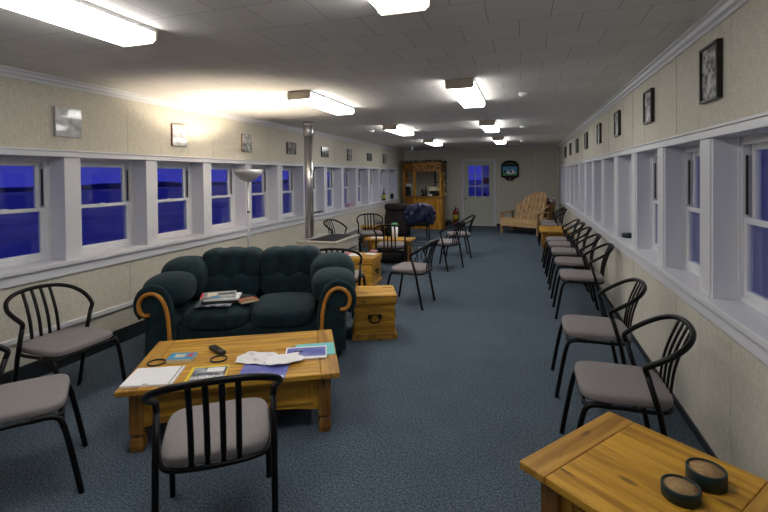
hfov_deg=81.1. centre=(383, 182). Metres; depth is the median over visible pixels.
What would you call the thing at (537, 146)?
trim
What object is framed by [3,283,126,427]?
chair
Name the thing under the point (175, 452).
seat cushion
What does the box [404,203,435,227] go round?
jacket
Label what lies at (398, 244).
seat cushion
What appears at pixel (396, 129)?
ceiling light
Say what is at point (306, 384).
coffee table
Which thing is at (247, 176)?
floor lamp
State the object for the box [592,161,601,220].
trim
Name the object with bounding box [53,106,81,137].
picture
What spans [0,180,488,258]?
ground
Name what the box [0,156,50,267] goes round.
window
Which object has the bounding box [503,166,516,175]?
picture
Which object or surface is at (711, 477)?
coaster
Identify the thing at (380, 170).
window
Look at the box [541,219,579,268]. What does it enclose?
chair
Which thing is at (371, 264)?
chest
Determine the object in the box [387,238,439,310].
chair
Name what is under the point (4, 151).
trim
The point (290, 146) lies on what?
picture
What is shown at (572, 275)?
seat cushion
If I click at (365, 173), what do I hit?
trim
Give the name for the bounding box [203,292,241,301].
magazine
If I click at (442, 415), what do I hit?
floor
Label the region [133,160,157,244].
trim
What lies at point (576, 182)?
trim
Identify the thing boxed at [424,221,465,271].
chair
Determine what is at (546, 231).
table
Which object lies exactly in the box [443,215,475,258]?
chair
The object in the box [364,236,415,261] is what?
table
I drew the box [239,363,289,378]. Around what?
magazine
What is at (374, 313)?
chest
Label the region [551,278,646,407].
chair
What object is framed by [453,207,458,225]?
fire extinguisher
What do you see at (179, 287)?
pillow
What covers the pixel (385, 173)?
trim
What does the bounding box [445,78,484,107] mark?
ceiling light
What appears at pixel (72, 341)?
seat cushion
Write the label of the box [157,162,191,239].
window
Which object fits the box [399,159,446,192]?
garland
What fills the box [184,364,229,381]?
magazine
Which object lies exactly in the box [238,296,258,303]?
paperback
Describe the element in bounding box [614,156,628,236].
trim
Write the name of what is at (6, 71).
trim
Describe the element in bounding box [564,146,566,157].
picture
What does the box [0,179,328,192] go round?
hills
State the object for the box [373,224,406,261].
chair
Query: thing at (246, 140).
picture
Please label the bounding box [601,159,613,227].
trim
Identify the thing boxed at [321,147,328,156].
picture
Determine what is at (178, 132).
picture
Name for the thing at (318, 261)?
pillow
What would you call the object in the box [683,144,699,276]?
window
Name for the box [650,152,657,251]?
window
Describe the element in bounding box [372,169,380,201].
trim
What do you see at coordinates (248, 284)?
cushion
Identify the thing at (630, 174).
window
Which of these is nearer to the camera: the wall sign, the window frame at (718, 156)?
the window frame at (718, 156)
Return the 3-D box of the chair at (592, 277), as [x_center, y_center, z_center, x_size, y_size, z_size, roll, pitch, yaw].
[2.257,1.092,5.099,0.631,0.829,0.558,0,1,17]
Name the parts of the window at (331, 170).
sash, sash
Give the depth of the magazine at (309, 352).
3.08 m
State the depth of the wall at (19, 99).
4.43 m
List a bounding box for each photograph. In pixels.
[615,113,617,134]
[645,91,649,121]
[702,44,714,100]
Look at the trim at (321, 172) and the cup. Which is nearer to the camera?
the cup
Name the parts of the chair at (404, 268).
leg, leg, seat frame, leg, leg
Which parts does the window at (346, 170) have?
sash, sash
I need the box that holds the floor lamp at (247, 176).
[233,170,262,246]
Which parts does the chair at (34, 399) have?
leg, seat frame, leg, leg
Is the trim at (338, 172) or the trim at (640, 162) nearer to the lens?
the trim at (640, 162)
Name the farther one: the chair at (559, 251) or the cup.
the cup
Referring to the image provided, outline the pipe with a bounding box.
[303,121,314,239]
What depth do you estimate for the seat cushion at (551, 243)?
7.24 m
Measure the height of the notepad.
0.013 m
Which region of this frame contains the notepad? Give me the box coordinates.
[119,366,185,388]
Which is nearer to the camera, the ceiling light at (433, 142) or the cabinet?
the ceiling light at (433, 142)
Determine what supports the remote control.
on the coffee table at (306, 384)
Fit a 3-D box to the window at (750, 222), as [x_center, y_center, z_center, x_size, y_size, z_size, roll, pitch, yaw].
[1.866,0.201,2.098,0.102,0.888,0.685,0,1,17]
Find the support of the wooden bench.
on the floor
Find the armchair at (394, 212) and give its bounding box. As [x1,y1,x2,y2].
[384,203,408,236]
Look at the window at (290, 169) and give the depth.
8.04 m
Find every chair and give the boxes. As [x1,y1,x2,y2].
[0,344,87,493]
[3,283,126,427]
[141,373,282,511]
[319,248,365,285]
[323,219,361,251]
[356,213,382,251]
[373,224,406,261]
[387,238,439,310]
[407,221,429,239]
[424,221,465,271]
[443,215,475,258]
[537,209,566,245]
[538,207,564,235]
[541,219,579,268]
[543,222,584,273]
[546,227,591,285]
[548,233,600,301]
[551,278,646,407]
[552,243,613,318]
[559,314,696,436]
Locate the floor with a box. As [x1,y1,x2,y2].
[0,225,706,511]
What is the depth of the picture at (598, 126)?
6.04 m
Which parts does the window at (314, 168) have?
sash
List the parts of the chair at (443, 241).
leg, seat frame, leg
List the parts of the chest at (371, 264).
lid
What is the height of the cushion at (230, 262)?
0.310 m
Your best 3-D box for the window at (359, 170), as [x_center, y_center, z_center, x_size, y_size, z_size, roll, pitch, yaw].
[-0.726,0.095,11.100,0.102,0.888,0.725,0,1,17]
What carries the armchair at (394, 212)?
on the floor
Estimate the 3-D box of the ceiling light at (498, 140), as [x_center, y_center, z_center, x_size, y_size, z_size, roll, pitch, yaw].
[2.744,-1.003,10.650,0.256,0.084,1.222,0,1,17]
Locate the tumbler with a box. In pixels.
[391,223,397,238]
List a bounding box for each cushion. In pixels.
[0,374,69,424]
[21,326,112,357]
[161,398,268,467]
[184,294,257,329]
[202,247,262,277]
[205,274,261,294]
[251,292,317,327]
[261,245,320,276]
[261,272,311,293]
[355,270,362,280]
[360,230,381,234]
[377,241,403,247]
[392,262,432,272]
[429,238,460,244]
[447,231,470,235]
[541,220,559,222]
[541,223,561,225]
[546,236,572,241]
[548,241,575,247]
[551,247,583,255]
[555,256,590,266]
[559,269,603,281]
[562,315,630,341]
[574,361,673,408]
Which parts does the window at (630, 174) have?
sash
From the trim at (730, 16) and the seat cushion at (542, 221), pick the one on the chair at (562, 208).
the seat cushion at (542, 221)
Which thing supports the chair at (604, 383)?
on the floor
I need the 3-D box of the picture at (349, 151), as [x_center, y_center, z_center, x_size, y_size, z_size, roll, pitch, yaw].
[-0.778,-0.634,10.152,0.024,0.260,0.250,0,1,17]
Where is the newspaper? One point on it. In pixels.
(251, 357)
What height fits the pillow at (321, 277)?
0.290 m
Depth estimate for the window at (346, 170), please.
10.56 m
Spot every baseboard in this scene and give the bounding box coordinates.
[0,236,362,384]
[599,285,717,458]
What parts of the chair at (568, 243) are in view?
leg, leg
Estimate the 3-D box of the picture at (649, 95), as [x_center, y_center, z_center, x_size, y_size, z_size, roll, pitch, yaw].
[2.175,-0.627,3.690,0.030,0.270,0.245,0,1,17]
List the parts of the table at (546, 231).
leg, panel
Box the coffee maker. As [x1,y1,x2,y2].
[405,184,411,195]
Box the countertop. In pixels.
[402,195,446,197]
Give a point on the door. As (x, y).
(483, 207)
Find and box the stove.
[295,233,359,253]
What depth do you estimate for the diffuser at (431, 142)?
10.85 m
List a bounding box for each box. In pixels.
[345,203,353,206]
[429,186,438,195]
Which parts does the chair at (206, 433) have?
leg, leg, seat frame, leg, leg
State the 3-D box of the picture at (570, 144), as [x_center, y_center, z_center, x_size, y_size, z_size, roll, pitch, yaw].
[4.109,-0.738,9.894,0.030,0.270,0.245,0,1,17]
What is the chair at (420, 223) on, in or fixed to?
on the floor
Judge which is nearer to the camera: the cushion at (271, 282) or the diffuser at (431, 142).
the cushion at (271, 282)
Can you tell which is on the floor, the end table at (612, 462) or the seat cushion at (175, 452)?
the end table at (612, 462)
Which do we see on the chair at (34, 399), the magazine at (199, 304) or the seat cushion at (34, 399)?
the seat cushion at (34, 399)
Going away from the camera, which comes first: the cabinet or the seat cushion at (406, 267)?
the seat cushion at (406, 267)
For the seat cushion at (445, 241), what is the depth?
7.62 m
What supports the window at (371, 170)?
in the wall at (19, 99)
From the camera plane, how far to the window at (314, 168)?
8.89 m
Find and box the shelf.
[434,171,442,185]
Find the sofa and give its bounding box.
[133,245,356,356]
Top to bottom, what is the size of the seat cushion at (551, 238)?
0.066 m
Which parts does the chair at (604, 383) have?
leg, leg, seat frame, leg, leg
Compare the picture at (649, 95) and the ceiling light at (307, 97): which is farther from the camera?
the ceiling light at (307, 97)
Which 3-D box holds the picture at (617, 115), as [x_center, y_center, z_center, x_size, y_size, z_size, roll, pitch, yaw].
[2.559,-0.649,4.921,0.030,0.270,0.245,0,1,17]
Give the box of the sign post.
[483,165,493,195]
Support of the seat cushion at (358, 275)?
on the chair at (359, 275)
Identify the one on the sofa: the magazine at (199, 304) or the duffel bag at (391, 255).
the magazine at (199, 304)
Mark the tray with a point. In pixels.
(624, 235)
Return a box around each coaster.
[660,474,701,508]
[685,457,727,493]
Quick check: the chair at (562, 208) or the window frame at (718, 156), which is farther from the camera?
the chair at (562, 208)
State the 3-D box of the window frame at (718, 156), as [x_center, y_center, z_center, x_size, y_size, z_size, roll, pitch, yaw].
[1.972,0.194,2.523,0.292,0.888,0.190,0,1,17]
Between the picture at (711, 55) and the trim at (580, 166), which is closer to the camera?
the picture at (711, 55)
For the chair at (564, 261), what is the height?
0.829 m
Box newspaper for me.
[235,351,277,364]
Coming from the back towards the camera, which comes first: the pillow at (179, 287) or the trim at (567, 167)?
the trim at (567, 167)
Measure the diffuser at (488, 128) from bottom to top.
0.058 m
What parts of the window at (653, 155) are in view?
sash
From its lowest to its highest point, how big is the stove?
0.632 m
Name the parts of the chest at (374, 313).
handle, lid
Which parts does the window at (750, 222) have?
sash, sash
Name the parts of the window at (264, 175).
sash, sash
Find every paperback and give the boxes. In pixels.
[166,352,197,363]
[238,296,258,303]
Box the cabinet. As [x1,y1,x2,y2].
[401,161,447,228]
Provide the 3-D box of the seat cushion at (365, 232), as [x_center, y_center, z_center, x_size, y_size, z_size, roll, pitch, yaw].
[-0.273,1.013,9.165,0.453,0.066,0.444,-1,1,-7]
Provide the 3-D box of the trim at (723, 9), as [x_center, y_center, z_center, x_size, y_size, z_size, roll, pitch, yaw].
[2.870,-0.943,5.966,0.055,0.070,15.830,0,1,17]
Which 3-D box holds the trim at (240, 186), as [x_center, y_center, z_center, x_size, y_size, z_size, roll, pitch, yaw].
[-2.075,0.177,6.481,0.284,0.888,0.150,0,1,17]
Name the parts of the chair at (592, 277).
leg, leg, seat frame, leg, leg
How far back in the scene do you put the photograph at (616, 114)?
4.95 m
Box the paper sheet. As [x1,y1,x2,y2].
[265,352,303,364]
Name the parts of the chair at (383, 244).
leg, leg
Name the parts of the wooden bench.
leg, leg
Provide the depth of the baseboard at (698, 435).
2.98 m
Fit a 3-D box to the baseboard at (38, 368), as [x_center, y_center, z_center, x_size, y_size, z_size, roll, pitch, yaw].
[-1.626,1.438,7.410,0.015,0.140,15.830,0,1,17]
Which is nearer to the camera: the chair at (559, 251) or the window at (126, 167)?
the window at (126, 167)
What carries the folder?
on the coffee table at (306, 384)
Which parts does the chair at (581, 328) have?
leg, leg, seat frame, leg, leg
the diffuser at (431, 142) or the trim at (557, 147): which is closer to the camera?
the diffuser at (431, 142)
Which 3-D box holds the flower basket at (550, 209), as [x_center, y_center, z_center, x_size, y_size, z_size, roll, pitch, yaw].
[4.651,0.848,12.653,0.424,1.035,0.443,0,1,17]
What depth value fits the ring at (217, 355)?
2.98 m
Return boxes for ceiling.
[0,0,720,149]
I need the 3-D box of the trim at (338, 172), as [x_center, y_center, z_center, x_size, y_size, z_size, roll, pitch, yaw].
[-1.034,0.117,9.822,0.284,0.888,0.150,0,1,17]
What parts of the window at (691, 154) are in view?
sash, sash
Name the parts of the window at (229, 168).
sash, sash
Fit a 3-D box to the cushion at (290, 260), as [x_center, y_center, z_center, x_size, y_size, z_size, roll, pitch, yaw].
[-0.954,0.807,4.599,0.610,0.310,0.311,-1,1,-5]
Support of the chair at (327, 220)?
on the floor
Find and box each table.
[114,329,339,452]
[361,224,385,246]
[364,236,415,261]
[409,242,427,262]
[520,411,767,511]
[538,225,569,249]
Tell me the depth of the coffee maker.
13.93 m
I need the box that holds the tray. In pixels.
[621,233,631,237]
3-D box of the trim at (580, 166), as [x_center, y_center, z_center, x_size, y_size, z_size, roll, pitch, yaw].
[3.795,0.089,8.370,0.292,0.888,0.190,0,1,17]
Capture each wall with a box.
[0,76,404,372]
[406,147,557,225]
[558,0,767,480]
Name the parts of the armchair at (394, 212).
backrest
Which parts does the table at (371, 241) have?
leg, leg, leg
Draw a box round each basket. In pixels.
[543,195,555,219]
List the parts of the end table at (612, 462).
leg, drawer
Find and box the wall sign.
[501,160,518,180]
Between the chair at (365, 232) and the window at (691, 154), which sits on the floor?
the chair at (365, 232)
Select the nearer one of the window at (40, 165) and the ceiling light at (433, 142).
the window at (40, 165)
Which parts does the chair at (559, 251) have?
leg, leg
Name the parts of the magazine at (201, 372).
panel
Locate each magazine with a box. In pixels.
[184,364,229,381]
[194,300,231,307]
[200,290,236,299]
[202,300,237,304]
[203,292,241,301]
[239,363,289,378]
[285,345,326,359]
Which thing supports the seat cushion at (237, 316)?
on the sofa
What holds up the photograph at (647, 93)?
attached to the picture at (649, 95)
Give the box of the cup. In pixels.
[392,226,397,238]
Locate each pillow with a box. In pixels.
[143,271,196,306]
[161,256,207,298]
[310,252,354,281]
[311,267,355,299]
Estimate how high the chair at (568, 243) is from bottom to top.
0.829 m
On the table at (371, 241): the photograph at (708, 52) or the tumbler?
the tumbler
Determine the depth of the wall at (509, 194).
14.02 m
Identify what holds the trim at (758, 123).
attached to the wall at (703, 372)
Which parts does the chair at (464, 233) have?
leg, leg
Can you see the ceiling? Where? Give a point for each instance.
(239, 57)
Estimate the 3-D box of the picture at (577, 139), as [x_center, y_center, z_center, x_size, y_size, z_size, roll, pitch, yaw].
[3.722,-0.716,8.653,0.030,0.270,0.245,0,1,17]
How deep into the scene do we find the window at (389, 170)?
13.95 m
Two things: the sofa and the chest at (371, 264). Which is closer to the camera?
the sofa
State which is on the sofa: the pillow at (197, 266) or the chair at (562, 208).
the pillow at (197, 266)
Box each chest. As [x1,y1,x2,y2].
[350,252,381,285]
[352,285,396,340]
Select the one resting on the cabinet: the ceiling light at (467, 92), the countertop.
the countertop
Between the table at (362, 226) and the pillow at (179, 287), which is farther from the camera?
the table at (362, 226)
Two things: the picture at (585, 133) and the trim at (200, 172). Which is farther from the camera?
the picture at (585, 133)
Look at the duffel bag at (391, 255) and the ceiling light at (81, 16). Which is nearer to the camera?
the ceiling light at (81, 16)
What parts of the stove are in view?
plate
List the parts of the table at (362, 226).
leg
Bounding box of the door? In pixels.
[461,159,495,225]
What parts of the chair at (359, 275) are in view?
leg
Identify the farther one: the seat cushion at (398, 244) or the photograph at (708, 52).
the seat cushion at (398, 244)
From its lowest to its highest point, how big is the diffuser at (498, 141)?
0.058 m
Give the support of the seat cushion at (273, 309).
on the sofa
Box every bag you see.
[377,249,403,262]
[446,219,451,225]
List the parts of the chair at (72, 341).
leg, leg, seat frame, leg, leg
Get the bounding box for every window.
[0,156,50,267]
[80,159,133,252]
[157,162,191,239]
[211,164,234,229]
[251,165,268,222]
[282,166,294,217]
[313,167,315,211]
[327,168,333,209]
[344,168,348,206]
[358,169,361,203]
[370,169,372,201]
[380,170,381,199]
[389,170,390,198]
[629,156,631,232]
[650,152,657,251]
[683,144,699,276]
[737,132,767,315]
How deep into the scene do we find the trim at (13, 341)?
3.93 m
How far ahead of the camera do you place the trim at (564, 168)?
11.66 m
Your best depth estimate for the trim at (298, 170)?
8.06 m
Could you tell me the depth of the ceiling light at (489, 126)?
7.19 m
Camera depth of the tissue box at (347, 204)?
10.29 m
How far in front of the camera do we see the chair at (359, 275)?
5.05 m
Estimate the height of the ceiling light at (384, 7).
0.084 m
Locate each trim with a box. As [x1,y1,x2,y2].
[0,65,405,151]
[0,147,397,198]
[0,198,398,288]
[0,220,383,346]
[40,83,402,334]
[49,157,81,259]
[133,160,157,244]
[191,163,211,233]
[234,164,251,226]
[268,165,282,220]
[294,166,304,215]
[316,167,327,211]
[334,168,343,208]
[349,168,357,205]
[361,169,369,203]
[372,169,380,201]
[382,170,389,199]
[405,147,558,220]
[406,146,556,150]
[557,0,749,147]
[559,16,730,462]
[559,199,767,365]
[560,112,767,198]
[563,167,565,200]
[566,166,569,202]
[569,166,573,205]
[574,165,578,207]
[578,164,584,211]
[584,163,591,215]
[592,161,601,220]
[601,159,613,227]
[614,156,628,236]
[631,152,650,248]
[657,147,682,267]
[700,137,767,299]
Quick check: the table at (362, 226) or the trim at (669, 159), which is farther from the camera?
the table at (362, 226)
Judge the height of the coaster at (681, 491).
0.042 m
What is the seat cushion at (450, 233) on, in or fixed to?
on the chair at (464, 233)
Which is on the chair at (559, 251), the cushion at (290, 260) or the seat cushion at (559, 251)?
the seat cushion at (559, 251)
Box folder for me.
[295,342,335,354]
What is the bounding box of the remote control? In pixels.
[209,344,225,354]
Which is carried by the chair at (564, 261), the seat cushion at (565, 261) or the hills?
the seat cushion at (565, 261)
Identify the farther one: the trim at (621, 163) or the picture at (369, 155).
the picture at (369, 155)
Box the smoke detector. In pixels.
[518,92,529,96]
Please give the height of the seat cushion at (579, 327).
0.066 m
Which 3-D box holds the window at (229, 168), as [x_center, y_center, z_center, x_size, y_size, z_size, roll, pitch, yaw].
[-2.288,0.185,6.089,0.102,0.888,0.725,0,1,17]
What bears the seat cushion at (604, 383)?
on the chair at (604, 383)
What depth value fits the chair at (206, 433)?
1.87 m
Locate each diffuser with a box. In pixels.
[426,140,441,145]
[481,124,498,132]
[494,139,505,143]
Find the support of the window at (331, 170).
in the wall at (19, 99)
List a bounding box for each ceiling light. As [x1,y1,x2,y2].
[0,0,156,47]
[287,90,354,114]
[369,0,429,16]
[382,125,413,135]
[423,139,442,145]
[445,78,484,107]
[479,120,499,132]
[492,137,505,143]
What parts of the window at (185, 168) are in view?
sash, sash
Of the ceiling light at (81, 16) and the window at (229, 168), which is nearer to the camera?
the ceiling light at (81, 16)
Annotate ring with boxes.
[147,358,165,366]
[210,355,227,362]
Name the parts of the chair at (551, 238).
leg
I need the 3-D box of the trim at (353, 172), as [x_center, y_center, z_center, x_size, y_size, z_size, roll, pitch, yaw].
[-0.774,0.102,10.657,0.284,0.888,0.150,0,1,17]
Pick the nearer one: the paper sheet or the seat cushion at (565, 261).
the paper sheet
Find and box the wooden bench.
[497,191,549,235]
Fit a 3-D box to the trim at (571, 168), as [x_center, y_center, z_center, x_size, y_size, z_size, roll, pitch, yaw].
[4.315,0.059,10.040,0.292,0.888,0.190,0,1,17]
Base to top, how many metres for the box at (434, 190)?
0.290 m
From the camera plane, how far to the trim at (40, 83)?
4.51 m
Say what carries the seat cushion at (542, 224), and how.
on the chair at (556, 223)
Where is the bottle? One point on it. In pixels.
(383, 193)
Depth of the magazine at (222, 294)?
4.03 m
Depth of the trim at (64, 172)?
3.90 m
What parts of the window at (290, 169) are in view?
sash, sash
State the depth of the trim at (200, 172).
5.57 m
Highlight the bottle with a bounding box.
[382,189,385,199]
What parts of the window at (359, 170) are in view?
sash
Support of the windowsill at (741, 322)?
attached to the wall at (703, 372)
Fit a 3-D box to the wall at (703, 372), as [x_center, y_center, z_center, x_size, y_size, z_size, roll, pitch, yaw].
[3.052,0.251,5.931,0.300,2.460,16.130,0,1,17]
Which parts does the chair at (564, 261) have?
leg, leg, seat frame, leg, leg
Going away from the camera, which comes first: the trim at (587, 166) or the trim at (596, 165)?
the trim at (596, 165)
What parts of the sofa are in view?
scroll trim, arm, frame, scroll trim, arm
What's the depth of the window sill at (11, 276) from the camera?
4.55 m
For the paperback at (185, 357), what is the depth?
2.97 m
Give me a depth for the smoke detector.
4.67 m
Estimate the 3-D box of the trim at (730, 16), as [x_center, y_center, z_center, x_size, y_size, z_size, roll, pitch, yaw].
[2.891,0.213,5.924,0.002,2.300,15.308,0,1,17]
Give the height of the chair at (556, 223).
0.829 m
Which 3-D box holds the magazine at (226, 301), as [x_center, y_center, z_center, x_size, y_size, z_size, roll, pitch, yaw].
[-1.466,1.050,4.053,0.300,0.020,0.220,-1,1,-13]
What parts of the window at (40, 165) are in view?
sash, sash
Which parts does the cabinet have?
post, post, rail, panel, carved panel, post, post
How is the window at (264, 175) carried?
in the wall at (19, 99)
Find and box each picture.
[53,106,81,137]
[171,123,186,146]
[241,134,251,151]
[286,142,295,154]
[287,346,325,355]
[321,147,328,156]
[347,149,351,160]
[367,153,371,160]
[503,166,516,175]
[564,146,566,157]
[569,143,571,155]
[575,138,578,152]
[584,132,587,148]
[596,123,601,143]
[614,110,620,136]
[643,87,654,124]
[699,38,722,104]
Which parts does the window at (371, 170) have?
sash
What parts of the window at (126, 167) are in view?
sash, sash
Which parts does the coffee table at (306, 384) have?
leg, drawer, drawer, leg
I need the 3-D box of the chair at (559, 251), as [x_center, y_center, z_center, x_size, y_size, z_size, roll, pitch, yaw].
[2.757,1.063,6.703,0.631,0.829,0.558,0,1,17]
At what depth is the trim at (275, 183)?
7.24 m
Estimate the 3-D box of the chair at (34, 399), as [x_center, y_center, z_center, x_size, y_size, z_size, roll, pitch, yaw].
[-1.931,1.176,2.332,0.631,0.829,0.558,-1,1,-32]
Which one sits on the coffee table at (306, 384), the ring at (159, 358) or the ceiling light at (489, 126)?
the ring at (159, 358)

